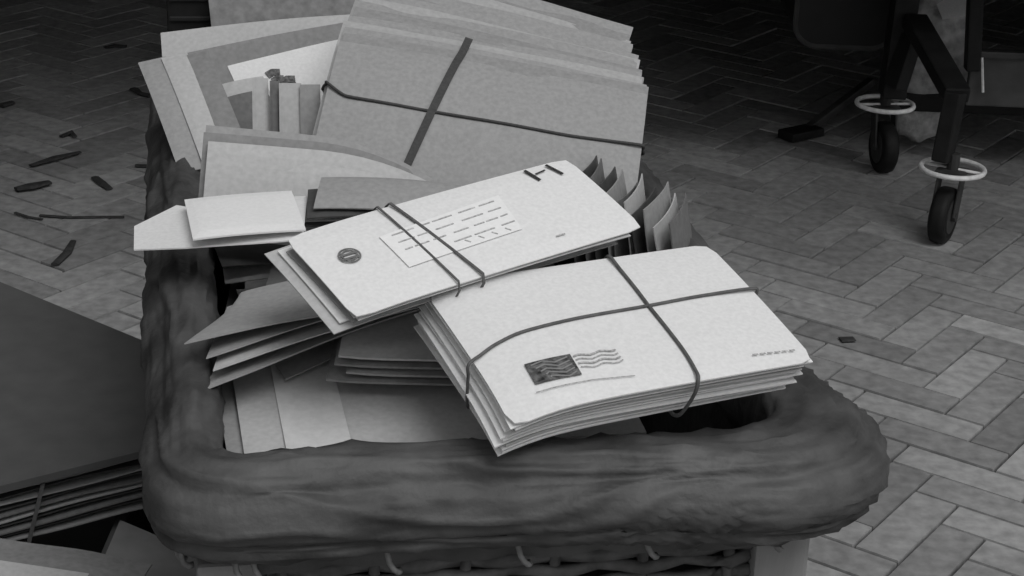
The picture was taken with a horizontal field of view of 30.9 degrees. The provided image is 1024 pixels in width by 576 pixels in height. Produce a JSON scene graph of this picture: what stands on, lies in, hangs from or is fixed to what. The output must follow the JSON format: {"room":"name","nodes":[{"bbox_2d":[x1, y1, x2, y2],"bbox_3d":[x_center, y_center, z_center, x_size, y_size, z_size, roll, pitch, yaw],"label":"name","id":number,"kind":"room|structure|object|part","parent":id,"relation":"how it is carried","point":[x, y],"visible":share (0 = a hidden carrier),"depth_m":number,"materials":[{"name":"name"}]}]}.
{"room":"distribution center","nodes":[
{"label":"distribution center","id":0,"kind":"room"},
{"bbox_2d":[0,0,1023,575],"bbox_3d":[0.012,-0.259,3.951,6.597,0.014,7.089,2,22,0],"label":"floor","id":1,"kind":"structure","parent":0,"point":[833,245],"depth_m":3.67,"materials":[{"name":"grey wood"}]},
{"bbox_2d":[0,101,14,107],"bbox_3d":[-1.144,-0.416,4.189,0.027,0.010,0.036,17,26,31],"label":"leaf","id":2,"kind":"object","parent":1,"relation":"on","point":[8,103],"visible":1,"depth_m":4.18,"materials":[{"name":"black plant"}]},
{"bbox_2d":[14,212,42,219],"bbox_3d":[-0.926,-0.137,3.541,0.068,0.003,0.012,13,25,24],"label":"scrap","id":3,"kind":"object","parent":1,"relation":"on","point":[17,213],"visible":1,"depth_m":3.54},
{"bbox_2d":[14,180,51,190],"bbox_3d":[-0.953,-0.203,3.687,0.075,0.011,0.030,-15,28,-35],"label":"leaf","id":4,"kind":"object","parent":1,"relation":"on","point":[34,185],"visible":1,"depth_m":3.68,"materials":[{"name":"black plant"}]},
{"bbox_2d":[29,151,81,166],"bbox_3d":[-0.952,-0.270,3.853,0.023,0.008,0.128,18,27,33],"label":"twig","id":5,"kind":"object","parent":1,"relation":"on","point":[61,156],"visible":1,"depth_m":3.85,"materials":[{"name":"black wood"}]},
{"bbox_2d":[51,240,75,265],"bbox_3d":[-0.812,-0.065,3.371,0.021,0.006,0.121,4,22,3],"label":"leaf","id":6,"kind":"object","parent":1,"relation":"on","point":[69,248],"visible":1,"depth_m":3.36,"materials":[{"name":"plant"}]},
{"bbox_2d":[59,130,76,137],"bbox_3d":[-0.952,-0.332,4.003,0.035,0.008,0.043,13,25,25],"label":"leaf","id":7,"kind":"object","parent":1,"relation":"on","point":[71,132],"visible":1,"depth_m":4.00,"materials":[{"name":"black plant"}]},
{"bbox_2d":[39,214,123,218],"bbox_3d":[-0.825,-0.136,3.548,0.161,0.003,0.018,1,22,-3],"label":"scrap","id":8,"kind":"object","parent":1,"relation":"on","point":[40,215],"visible":1,"depth_m":3.54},
{"bbox_2d":[91,176,112,189],"bbox_3d":[-0.826,-0.211,3.724,0.019,0.007,0.079,-12,26,-31],"label":"twig","id":9,"kind":"object","parent":1,"relation":"on","point":[97,179],"visible":1,"depth_m":3.72,"materials":[{"name":"black wood"}]},
{"bbox_2d":[16,509,195,575],"bbox_3d":[-0.617,0.358,1.995,0.608,0.288,0.612,2,22,0],"label":"box","id":10,"kind":"object","parent":1,"relation":"on","point":[129,535],"visible":0.11,"depth_m":1.91,"materials":[{"name":"black cardboard"}]},
{"bbox_2d":[0,459,142,542],"bbox_3d":[-0.520,0.187,1.940,0.313,0.073,0.218,-13,27,-32],"label":"bundle","id":11,"kind":"object","parent":10,"relation":"on","point":[28,512],"visible":0.27,"depth_m":1.88,"materials":[{"name":"paper"}]},
{"bbox_2d":[0,464,116,493],"bbox_3d":[-0.516,0.160,1.931,0.306,0.008,0.200,-13,27,-32],"label":"magazine","id":12,"kind":"object","parent":11,"relation":"on","point":[74,482],"depth_m":1.87,"materials":[{"name":"paper"}]},
{"bbox_2d":[0,459,139,499],"bbox_3d":[-0.525,0.167,1.929,0.295,0.009,0.200,-13,27,-32],"label":"magazine","id":13,"kind":"object","parent":11,"relation":"on","point":[125,473],"depth_m":1.88,"materials":[{"name":"paper"}]},
{"bbox_2d":[0,466,140,505],"bbox_3d":[-0.516,0.171,1.934,0.299,0.007,0.200,-13,27,-32],"label":"magazine","id":14,"kind":"object","parent":11,"relation":"on","point":[90,484],"depth_m":1.88,"materials":[{"name":"grey paper"}]},
{"bbox_2d":[0,497,141,537],"bbox_3d":[-0.519,0.205,1.951,0.292,0.009,0.200,-13,27,-32],"label":"magazine","id":15,"kind":"object","parent":11,"relation":"on","point":[23,524],"depth_m":1.88,"materials":[{"name":"paper"}]},
{"bbox_2d":[0,490,141,535],"bbox_3d":[-0.516,0.200,1.946,0.304,0.008,0.200,-13,27,-32],"label":"magazine","id":16,"kind":"object","parent":11,"relation":"on","point":[101,504],"depth_m":1.88,"materials":[{"name":"paper"}]},
{"bbox_2d":[0,482,141,524],"bbox_3d":[-0.523,0.190,1.939,0.304,0.009,0.200,-13,27,-32],"label":"magazine","id":17,"kind":"object","parent":11,"relation":"on","point":[86,499],"depth_m":1.88,"materials":[{"name":"grey paper"}]},
{"bbox_2d":[0,473,141,517],"bbox_3d":[-0.521,0.184,1.938,0.305,0.009,0.200,-13,27,-32],"label":"magazine","id":18,"kind":"object","parent":11,"relation":"on","point":[93,492],"depth_m":1.88,"materials":[{"name":"paper"}]},
{"bbox_2d":[0,470,141,510],"bbox_3d":[-0.523,0.178,1.936,0.305,0.007,0.200,-13,27,-32],"label":"magazine","id":19,"kind":"object","parent":11,"relation":"on","point":[62,494],"depth_m":1.88,"materials":[{"name":"paper"}]},
{"bbox_2d":[0,487,142,527],"bbox_3d":[-0.524,0.195,1.943,0.306,0.007,0.200,-13,27,-32],"label":"magazine","id":20,"kind":"object","parent":11,"relation":"on","point":[85,504],"depth_m":1.88,"materials":[{"name":"paper"}]},
{"bbox_2d":[2,500,142,540],"bbox_3d":[-0.523,0.214,1.946,0.299,0.007,0.200,-13,27,-32],"label":"magazine","id":21,"kind":"object","parent":11,"relation":"on","point":[85,513],"depth_m":1.89,"materials":[{"name":"paper"}]},
{"bbox_2d":[0,282,145,492],"bbox_3d":[-0.619,0.084,2.076,0.570,0.008,0.642,2,22,0],"label":"portfolio","id":22,"kind":"object","parent":11,"relation":"on","point":[72,384],"visible":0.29,"depth_m":2.00,"materials":[{"name":"grey cardboard"}]},
{"bbox_2d":[0,538,151,575],"bbox_3d":[-0.480,0.284,1.736,0.240,0.023,0.160,5,23,7],"label":"envelope","id":23,"kind":"object","parent":10,"relation":"on","point":[64,558],"visible":0.88,"depth_m":1.78,"materials":[{"name":"paper"}]},
{"bbox_2d":[0,560,88,575],"bbox_3d":[-0.452,0.276,1.710,0.100,0.008,0.070,5,23,7],"label":"envelope","id":24,"kind":"object","parent":23,"relation":"on","point":[7,568],"visible":1,"depth_m":1.73,"materials":[{"name":"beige paper"}]},
{"bbox_2d":[103,44,126,48],"bbox_3d":[-1.004,-0.612,4.681,0.059,0.007,0.028,-6,24,-20],"label":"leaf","id":25,"kind":"object","parent":1,"relation":"on","point":[112,45],"visible":1,"depth_m":4.68,"materials":[{"name":"black plant"}]},
{"bbox_2d":[129,87,149,97],"bbox_3d":[-0.864,-0.455,4.312,0.025,0.008,0.075,-18,30,-40],"label":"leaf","id":26,"kind":"object","parent":1,"relation":"on","point":[136,90],"visible":0.86,"depth_m":4.31,"materials":[{"name":"black plant"}]},
{"bbox_2d":[135,164,146,167],"bbox_3d":[-0.750,-0.253,3.835,0.063,0.006,0.020,-1,23,-9],"label":"twig","id":27,"kind":"object","parent":1,"relation":"on","point":[136,165],"visible":0.4,"depth_m":3.83,"materials":[{"name":"black wood"}]},
{"bbox_2d":[166,0,210,31],"bbox_3d":[-0.387,-0.337,2.245,0.062,0.200,0.103,-2,23,-9],"label":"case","id":28,"kind":"object","parent":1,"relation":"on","point":[181,14],"visible":0.2,"depth_m":2.20,"materials":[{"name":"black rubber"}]},
{"bbox_2d":[138,94,889,575],"bbox_3d":[-0.084,0.218,1.883,0.558,0.672,1.148,-2,23,-10],"label":"wicker hamper","id":29,"kind":"object","parent":1,"relation":"on","point":[741,486],"visible":0.53,"depth_m":1.29,"materials":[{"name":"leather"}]},
{"bbox_2d":[138,56,200,170],"bbox_3d":[-0.345,-0.177,1.881,0.031,0.070,0.181,-7,24,-22],"label":"letter","id":30,"kind":"object","parent":29,"relation":"in","point":[169,110],"visible":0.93,"depth_m":1.87,"materials":[{"name":"grey paper"}]},
{"bbox_2d":[161,53,214,157],"bbox_3d":[-0.323,-0.182,1.881,0.027,0.070,0.181,-7,24,-22],"label":"letter","id":31,"kind":"object","parent":29,"relation":"in","point":[180,72],"visible":0.8,"depth_m":1.89,"materials":[{"name":"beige paper"}]},
{"bbox_2d":[187,51,239,127],"bbox_3d":[-0.301,-0.184,1.884,0.027,0.070,0.181,-7,24,-22],"label":"letter","id":32,"kind":"object","parent":29,"relation":"in","point":[221,111],"visible":0.69,"depth_m":1.89,"materials":[{"name":"paper"}]},
{"bbox_2d":[134,196,306,250],"bbox_3d":[-0.245,-0.053,1.546,0.143,0.017,0.105,1,22,-4],"label":"envelope","id":33,"kind":"object","parent":29,"relation":"in","point":[169,229],"visible":0.33,"depth_m":1.52,"materials":[{"name":"white paper"}]},
{"bbox_2d":[184,191,305,240],"bbox_3d":[-0.223,-0.062,1.536,0.091,0.008,0.095,-3,23,-13],"label":"envelope","id":34,"kind":"object","parent":33,"relation":"on","point":[210,217],"visible":1,"depth_m":1.53,"materials":[{"name":"paper"}]},
{"bbox_3d":[-0.210,0.458,1.403,0.042,0.584,0.022,-2,23,-10],"label":"corner post","id":35,"kind":"part","parent":29,"relation":"part of","materials":[{"name":"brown wood"}]},
{"bbox_2d":[222,380,243,453],"bbox_3d":[-0.106,0.074,1.456,0.250,0.013,0.200,-3,23,-13],"label":"envelope","id":36,"kind":"object","parent":29,"relation":"in","point":[232,435],"visible":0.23,"depth_m":1.39,"materials":[{"name":"grey paper"}]},
{"bbox_2d":[233,360,646,453],"bbox_3d":[-0.067,0.069,1.454,0.300,0.017,0.210,-3,23,-12],"label":"envelope","id":37,"kind":"object","parent":36,"relation":"on","point":[305,409],"visible":0.4,"depth_m":1.39,"materials":[{"name":"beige paper"}]},
{"bbox_2d":[275,339,333,379],"bbox_3d":[-0.136,0.021,1.528,0.110,0.025,0.220,22,30,40],"label":"envelope","id":38,"kind":"object","parent":37,"relation":"on","point":[292,366],"visible":0.11,"depth_m":1.45,"materials":[{"name":"grey paper"}]},
{"bbox_2d":[208,308,419,388],"bbox_3d":[-0.171,0.035,1.465,0.226,0.039,0.108,-16,29,-37],"label":"envelope","id":39,"kind":"object","parent":38,"relation":"on","point":[218,377],"visible":0.17,"depth_m":1.40,"materials":[{"name":"grey paper"}]},
{"bbox_2d":[206,305,321,358],"bbox_3d":[-0.159,0.011,1.466,0.221,0.034,0.109,-11,26,-29],"label":"envelope","id":40,"kind":"object","parent":39,"relation":"on","point":[220,345],"visible":0.19,"depth_m":1.40,"materials":[{"name":"grey paper"}]},
{"bbox_2d":[184,281,318,344],"bbox_3d":[-0.167,0.010,1.450,0.200,0.029,0.110,-6,24,-19],"label":"envelope","id":41,"kind":"object","parent":40,"relation":"on","point":[278,303],"visible":0.53,"depth_m":1.42,"materials":[{"name":"grey paper"}]},
{"bbox_2d":[213,304,423,370],"bbox_3d":[-0.156,0.022,1.462,0.221,0.037,0.108,-12,26,-30],"label":"envelope","id":42,"kind":"object","parent":39,"relation":"on","point":[285,339],"visible":0.19,"depth_m":1.40,"materials":[{"name":"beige paper"}]},
{"bbox_2d":[326,310,453,385],"bbox_3d":[-0.048,0.045,1.447,0.185,0.024,0.103,2,22,-1],"label":"bundle","id":43,"kind":"object","parent":37,"relation":"on","point":[391,351],"visible":0.34,"depth_m":1.41,"materials":[{"name":"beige paper"}]},
{"bbox_2d":[338,310,437,361],"bbox_3d":[-0.046,0.036,1.445,0.170,0.006,0.100,2,22,-1],"label":"envelope","id":44,"kind":"object","parent":43,"relation":"on","point":[396,339],"depth_m":1.42,"materials":[{"name":"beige paper"}]},
{"bbox_2d":[334,336,442,369],"bbox_3d":[-0.050,0.042,1.446,0.170,0.006,0.100,2,22,-1],"label":"envelope","id":45,"kind":"object","parent":43,"relation":"on","point":[350,352],"depth_m":1.41,"materials":[{"name":"paper"}]},
{"bbox_2d":[326,338,453,385],"bbox_3d":[-0.056,0.054,1.449,0.170,0.006,0.100,2,22,-1],"label":"envelope","id":46,"kind":"object","parent":43,"relation":"on","point":[345,370],"depth_m":1.40,"materials":[{"name":"paper"}]},
{"bbox_2d":[346,366,448,377],"bbox_3d":[-0.041,0.049,1.448,0.170,0.006,0.100,2,22,-1],"label":"envelope","id":47,"kind":"object","parent":43,"relation":"on","point":[351,371],"depth_m":1.40,"materials":[{"name":"grey paper"}]},
{"bbox_2d":[223,264,271,283],"bbox_3d":[-0.169,-0.041,1.710,0.200,0.027,0.110,-3,23,-12],"label":"envelope","id":48,"kind":"object","parent":29,"relation":"in","point":[237,274],"visible":0.08,"depth_m":1.66,"materials":[{"name":"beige paper"}]},
{"bbox_2d":[214,243,287,267],"bbox_3d":[-0.179,-0.052,1.716,0.200,0.013,0.110,-5,24,-18],"label":"envelope","id":49,"kind":"object","parent":48,"relation":"on","point":[252,254],"visible":0.1,"depth_m":1.66,"materials":[{"name":"paper"}]},
{"bbox_2d":[228,91,269,130],"bbox_3d":[-0.253,-0.145,1.916,0.055,0.092,0.116,-14,27,-34],"label":"envelope","id":50,"kind":"object","parent":29,"relation":"in","point":[241,104],"visible":0.1,"depth_m":1.93,"materials":[{"name":"paper"}]},
{"bbox_2d":[222,76,269,96],"bbox_3d":[-0.265,-0.160,1.947,0.055,0.096,0.114,-11,26,-30],"label":"envelope","id":51,"kind":"object","parent":50,"relation":"on","point":[232,88],"visible":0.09,"depth_m":1.97,"materials":[{"name":"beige paper"}]},
{"bbox_2d":[227,40,337,101],"bbox_3d":[-0.185,-0.192,2.013,0.212,0.137,0.129,-10,25,-28],"label":"envelope","id":52,"kind":"object","parent":51,"relation":"on","point":[311,64],"visible":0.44,"depth_m":2.01,"materials":[{"name":"white paper"}]},
{"bbox_2d":[161,14,349,56],"bbox_3d":[-0.265,-0.201,2.100,0.266,0.193,0.147,-1,23,-7],"label":"envelope","id":53,"kind":"object","parent":29,"relation":"in","point":[190,40],"visible":0.12,"depth_m":2.12,"materials":[{"name":"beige paper"}]},
{"bbox_2d":[252,78,268,130],"bbox_3d":[-0.250,-0.149,1.841,0.016,0.110,0.050,-1,23,-7],"label":"letter","id":54,"kind":"object","parent":29,"relation":"in","point":[260,100],"visible":0.42,"depth_m":1.84,"materials":[{"name":"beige paper"}]},
{"bbox_2d":[270,81,279,131],"bbox_3d":[-0.234,-0.145,1.834,0.010,0.110,0.050,-1,23,-7],"label":"letter","id":55,"kind":"object","parent":29,"relation":"in","point":[274,85],"visible":0.39,"depth_m":1.83,"materials":[{"name":"paper"}]},
{"bbox_2d":[266,264,287,285],"bbox_3d":[-0.117,-0.028,1.641,0.198,0.049,0.110,3,22,1],"label":"envelope","id":56,"kind":"object","parent":29,"relation":"in","point":[275,276],"visible":0.02,"depth_m":1.64,"materials":[{"name":"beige paper"}]},
{"bbox_2d":[304,221,336,227],"bbox_3d":[-0.104,-0.061,1.607,0.200,0.010,0.070,6,22,4],"label":"envelope","id":57,"kind":"object","parent":56,"relation":"on","point":[307,224],"visible":0.03,"depth_m":1.58,"materials":[{"name":"paper"}]},
{"bbox_2d":[295,194,350,221],"bbox_3d":[-0.089,-0.063,1.599,0.200,0.023,0.051,1,22,-2],"label":"envelope","id":58,"kind":"object","parent":57,"relation":"on","point":[333,218],"visible":0.03,"depth_m":1.57,"materials":[{"name":"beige paper"}]},
{"bbox_2d":[306,189,371,218],"bbox_3d":[-0.079,-0.068,1.575,0.190,0.021,0.060,0,22,-5],"label":"envelope","id":59,"kind":"object","parent":58,"relation":"on","point":[312,213],"visible":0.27,"depth_m":1.54,"materials":[{"name":"paper"}]},
{"bbox_2d":[313,177,461,209],"bbox_3d":[-0.070,-0.071,1.564,0.190,0.029,0.051,3,22,1],"label":"envelope","id":60,"kind":"object","parent":59,"relation":"on","point":[367,193],"visible":0.55,"depth_m":1.56,"materials":[{"name":"grey paper"}]},
{"bbox_2d":[267,164,392,244],"bbox_3d":[-0.139,-0.055,1.648,0.236,0.102,0.043,3,22,2],"label":"envelope","id":61,"kind":"object","parent":56,"relation":"on","point":[301,178],"visible":0.19,"depth_m":1.64,"materials":[{"name":"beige paper"}]},
{"bbox_2d":[208,0,354,26],"bbox_3d":[-0.223,-0.262,2.205,0.260,0.175,0.103,-5,23,-17],"label":"envelope","id":62,"kind":"object","parent":29,"relation":"in","point":[222,12],"visible":0.1,"depth_m":2.19,"materials":[{"name":"grey paper"}]},
{"bbox_2d":[198,132,413,197],"bbox_3d":[-0.161,-0.064,1.666,0.240,0.142,0.049,2,22,-1],"label":"envelope","id":63,"kind":"object","parent":29,"relation":"in","point":[215,137],"visible":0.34,"depth_m":1.66,"materials":[{"name":"paper"}]},
{"bbox_2d":[203,141,425,196],"bbox_3d":[-0.155,-0.060,1.655,0.240,0.130,0.048,2,22,-1],"label":"envelope","id":64,"kind":"object","parent":29,"relation":"in","point":[231,168],"visible":0.23,"depth_m":1.64,"materials":[{"name":"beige paper"}]},
{"bbox_2d":[206,125,435,181],"bbox_3d":[-0.160,-0.067,1.670,0.240,0.150,0.047,2,22,-1],"label":"envelope","id":65,"kind":"object","parent":29,"relation":"in","point":[209,128],"visible":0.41,"depth_m":1.66,"materials":[{"name":"grey paper"}]},
{"bbox_2d":[225,263,585,437],"bbox_3d":[-0.099,0.245,1.891,0.377,0.506,0.962,-2,23,-10],"label":"heap","id":66,"kind":"object","parent":29,"relation":"in","point":[236,289],"visible":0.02,"depth_m":1.98,"materials":[{"name":"paper"}]},
{"bbox_2d":[188,23,342,83],"bbox_3d":[-0.223,-0.199,2.074,0.245,0.168,0.145,-8,24,-23],"label":"envelope","id":67,"kind":"object","parent":66,"relation":"on","point":[222,56],"visible":0.09,"depth_m":2.09,"materials":[{"name":"paper"}]},
{"bbox_2d":[279,83,300,133],"bbox_3d":[-0.218,-0.143,1.829,0.022,0.110,0.050,-1,23,-7],"label":"letter","id":68,"kind":"object","parent":66,"relation":"on","point":[289,93],"visible":0.41,"depth_m":1.83,"materials":[{"name":"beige paper"}]},
{"bbox_2d":[300,84,320,134],"bbox_3d":[-0.199,-0.141,1.827,0.020,0.110,0.050,-1,23,-7],"label":"letter","id":69,"kind":"object","parent":66,"relation":"on","point":[310,102],"visible":0.3,"depth_m":1.83,"materials":[{"name":"grey paper"}]},
{"bbox_2d":[313,0,648,193],"bbox_3d":[-0.028,-0.198,1.861,0.329,0.190,0.327,3,22,3],"label":"bundle","id":70,"kind":"object","parent":29,"relation":"in","point":[458,92],"visible":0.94,"depth_m":1.81,"materials":[{"name":"grey paper"}]},
{"bbox_3d":[-0.029,-0.167,1.834,0.327,0.088,0.068,10,58,-1],"label":"cord","id":71,"kind":"part","parent":70,"relation":"part of","materials":[{"name":"black fabric"}]},
{"bbox_3d":[-0.100,0.246,1.901,0.435,0.565,1.041,-2,23,-10],"label":"stake frame","id":72,"kind":"part","parent":29,"relation":"part of","materials":[{"name":"wicker"}]},
{"bbox_2d":[574,155,597,262],"bbox_3d":[0.075,-0.032,1.760,0.028,0.171,0.089,10,24,19],"label":"letter","id":73,"kind":"object","parent":29,"relation":"in","point":[592,167],"visible":0.05,"depth_m":1.74,"materials":[{"name":"paper"}]},
{"bbox_2d":[586,158,604,260],"bbox_3d":[0.085,-0.028,1.752,0.031,0.173,0.093,9,23,15],"label":"letter","id":74,"kind":"object","parent":29,"relation":"in","point":[597,177],"visible":0.09,"depth_m":1.73,"materials":[{"name":"paper"}]},
{"bbox_2d":[595,167,616,259],"bbox_3d":[0.093,-0.021,1.745,0.029,0.170,0.088,9,23,17],"label":"letter","id":75,"kind":"object","parent":29,"relation":"in","point":[610,180],"visible":0.09,"depth_m":1.71,"materials":[{"name":"paper"}]},
{"bbox_2d":[414,246,812,455],"bbox_3d":[0.071,0.041,1.334,0.244,0.079,0.180,-8,24,-23],"label":"bundle","id":76,"kind":"object","parent":29,"relation":"on","point":[534,355],"visible":0.99,"depth_m":1.30,"materials":[{"name":"white paper"}]},
{"bbox_2d":[264,160,639,334],"bbox_3d":[-0.040,-0.035,1.385,0.264,0.064,0.116,-13,27,-32],"label":"bundle","id":77,"kind":"object","parent":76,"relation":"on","point":[354,271],"visible":1,"depth_m":1.36,"materials":[{"name":"white paper"}]},
{"bbox_2d":[606,169,626,256],"bbox_3d":[0.102,-0.018,1.735,0.029,0.169,0.085,8,23,14],"label":"letter","id":78,"kind":"object","parent":29,"relation":"in","point":[618,190],"visible":0.11,"depth_m":1.71,"materials":[{"name":"grey paper"}]},
{"bbox_2d":[614,182,637,256],"bbox_3d":[0.112,-0.006,1.730,0.029,0.174,0.096,9,23,17],"label":"letter","id":79,"kind":"object","parent":29,"relation":"in","point":[622,248],"visible":0.12,"depth_m":1.69,"materials":[{"name":"paper"}]},
{"bbox_2d":[623,174,645,254],"bbox_3d":[0.121,-0.012,1.717,0.029,0.169,0.086,8,23,13],"label":"letter","id":80,"kind":"object","parent":29,"relation":"in","point":[637,198],"visible":0.16,"depth_m":1.67,"materials":[{"name":"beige paper"}]},
{"bbox_2d":[631,186,657,253],"bbox_3d":[0.130,0.000,1.712,0.029,0.171,0.089,10,23,17],"label":"letter","id":81,"kind":"object","parent":29,"relation":"in","point":[639,237],"visible":0.12,"depth_m":1.66,"materials":[{"name":"paper"}]},
{"bbox_2d":[643,182,670,251],"bbox_3d":[0.140,-0.004,1.700,0.028,0.169,0.086,9,23,17],"label":"letter","id":82,"kind":"object","parent":29,"relation":"in","point":[655,211],"visible":0.22,"depth_m":1.66,"materials":[{"name":"grey paper"}]},
{"bbox_2d":[652,193,678,250],"bbox_3d":[0.148,0.008,1.694,0.030,0.173,0.094,9,23,15],"label":"letter","id":83,"kind":"object","parent":29,"relation":"in","point":[661,232],"visible":0.12,"depth_m":1.65,"materials":[{"name":"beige paper"}]},
{"bbox_2d":[668,192,691,248],"bbox_3d":[0.158,0.007,1.683,0.028,0.169,0.086,8,23,13],"label":"letter","id":84,"kind":"object","parent":29,"relation":"in","point":[680,225],"visible":0.24,"depth_m":1.64,"materials":[{"name":"paper"}]},
{"bbox_3d":[0.186,0.445,1.473,0.042,0.584,0.022,-2,23,-10],"label":"corner post","id":85,"kind":"part","parent":29,"relation":"part of","materials":[{"name":"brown wood"}]},
{"bbox_2d":[838,336,855,341],"bbox_3d":[0.570,0.087,3.142,0.026,0.003,0.021,-2,23,-10],"label":"debris","id":86,"kind":"object","parent":1,"relation":"on","point":[849,338],"visible":1,"depth_m":3.14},
{"bbox_2d":[778,0,1023,243],"bbox_3d":[1.221,-0.517,4.057,1.241,0.475,1.286,2,22,0],"label":"trolley","id":87,"kind":"object","parent":1,"relation":"on","point":[994,85],"visible":1,"depth_m":3.90,"materials":[{"name":"metal"}]},
{"bbox_3d":[0.812,-0.518,3.882,0.050,0.239,0.062,3,22,0],"label":"post","id":88,"kind":"part","parent":87,"relation":"part of","materials":[{"name":"metal"}]},
{"bbox_3d":[0.837,-0.308,3.546,0.034,0.136,0.035,17,16,32],"label":"post","id":89,"kind":"part","parent":87,"relation":"part of","materials":[{"name":"metal"}]},
{"bbox_3d":[1.335,-0.397,4.085,0.965,0.040,0.050,2,22,0],"label":"rail","id":90,"kind":"part","parent":87,"relation":"part of","materials":[{"name":"metal"}]},
{"bbox_3d":[0.961,-0.541,3.849,0.030,0.181,0.036,-2,22,2],"label":"post","id":91,"kind":"part","parent":87,"relation":"part of","materials":[{"name":"metal"}]},
{"bbox_3d":[1.338,-0.428,3.911,0.750,0.115,0.020,2,22,0],"label":"panel","id":92,"kind":"part","parent":87,"relation":"part of","materials":[{"name":"paint"}]},
{"bbox_2d":[889,0,967,142],"bbox_3d":[0.921,-0.495,4.084,0.208,0.363,0.104,-2,23,-11],"label":"sack","id":93,"kind":"object","parent":1,"relation":"on","point":[917,126],"visible":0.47,"depth_m":4.05,"materials":[{"name":"fabric"}]},
{"bbox_2d":[937,0,965,18],"bbox_3d":[0.965,-0.610,4.004,0.094,0.047,0.050,-2,23,-9],"label":"envelope","id":94,"kind":"object","parent":93,"relation":"on","point":[948,9],"visible":0.69,"depth_m":4.00,"materials":[{"name":"white paper"}]}
]}

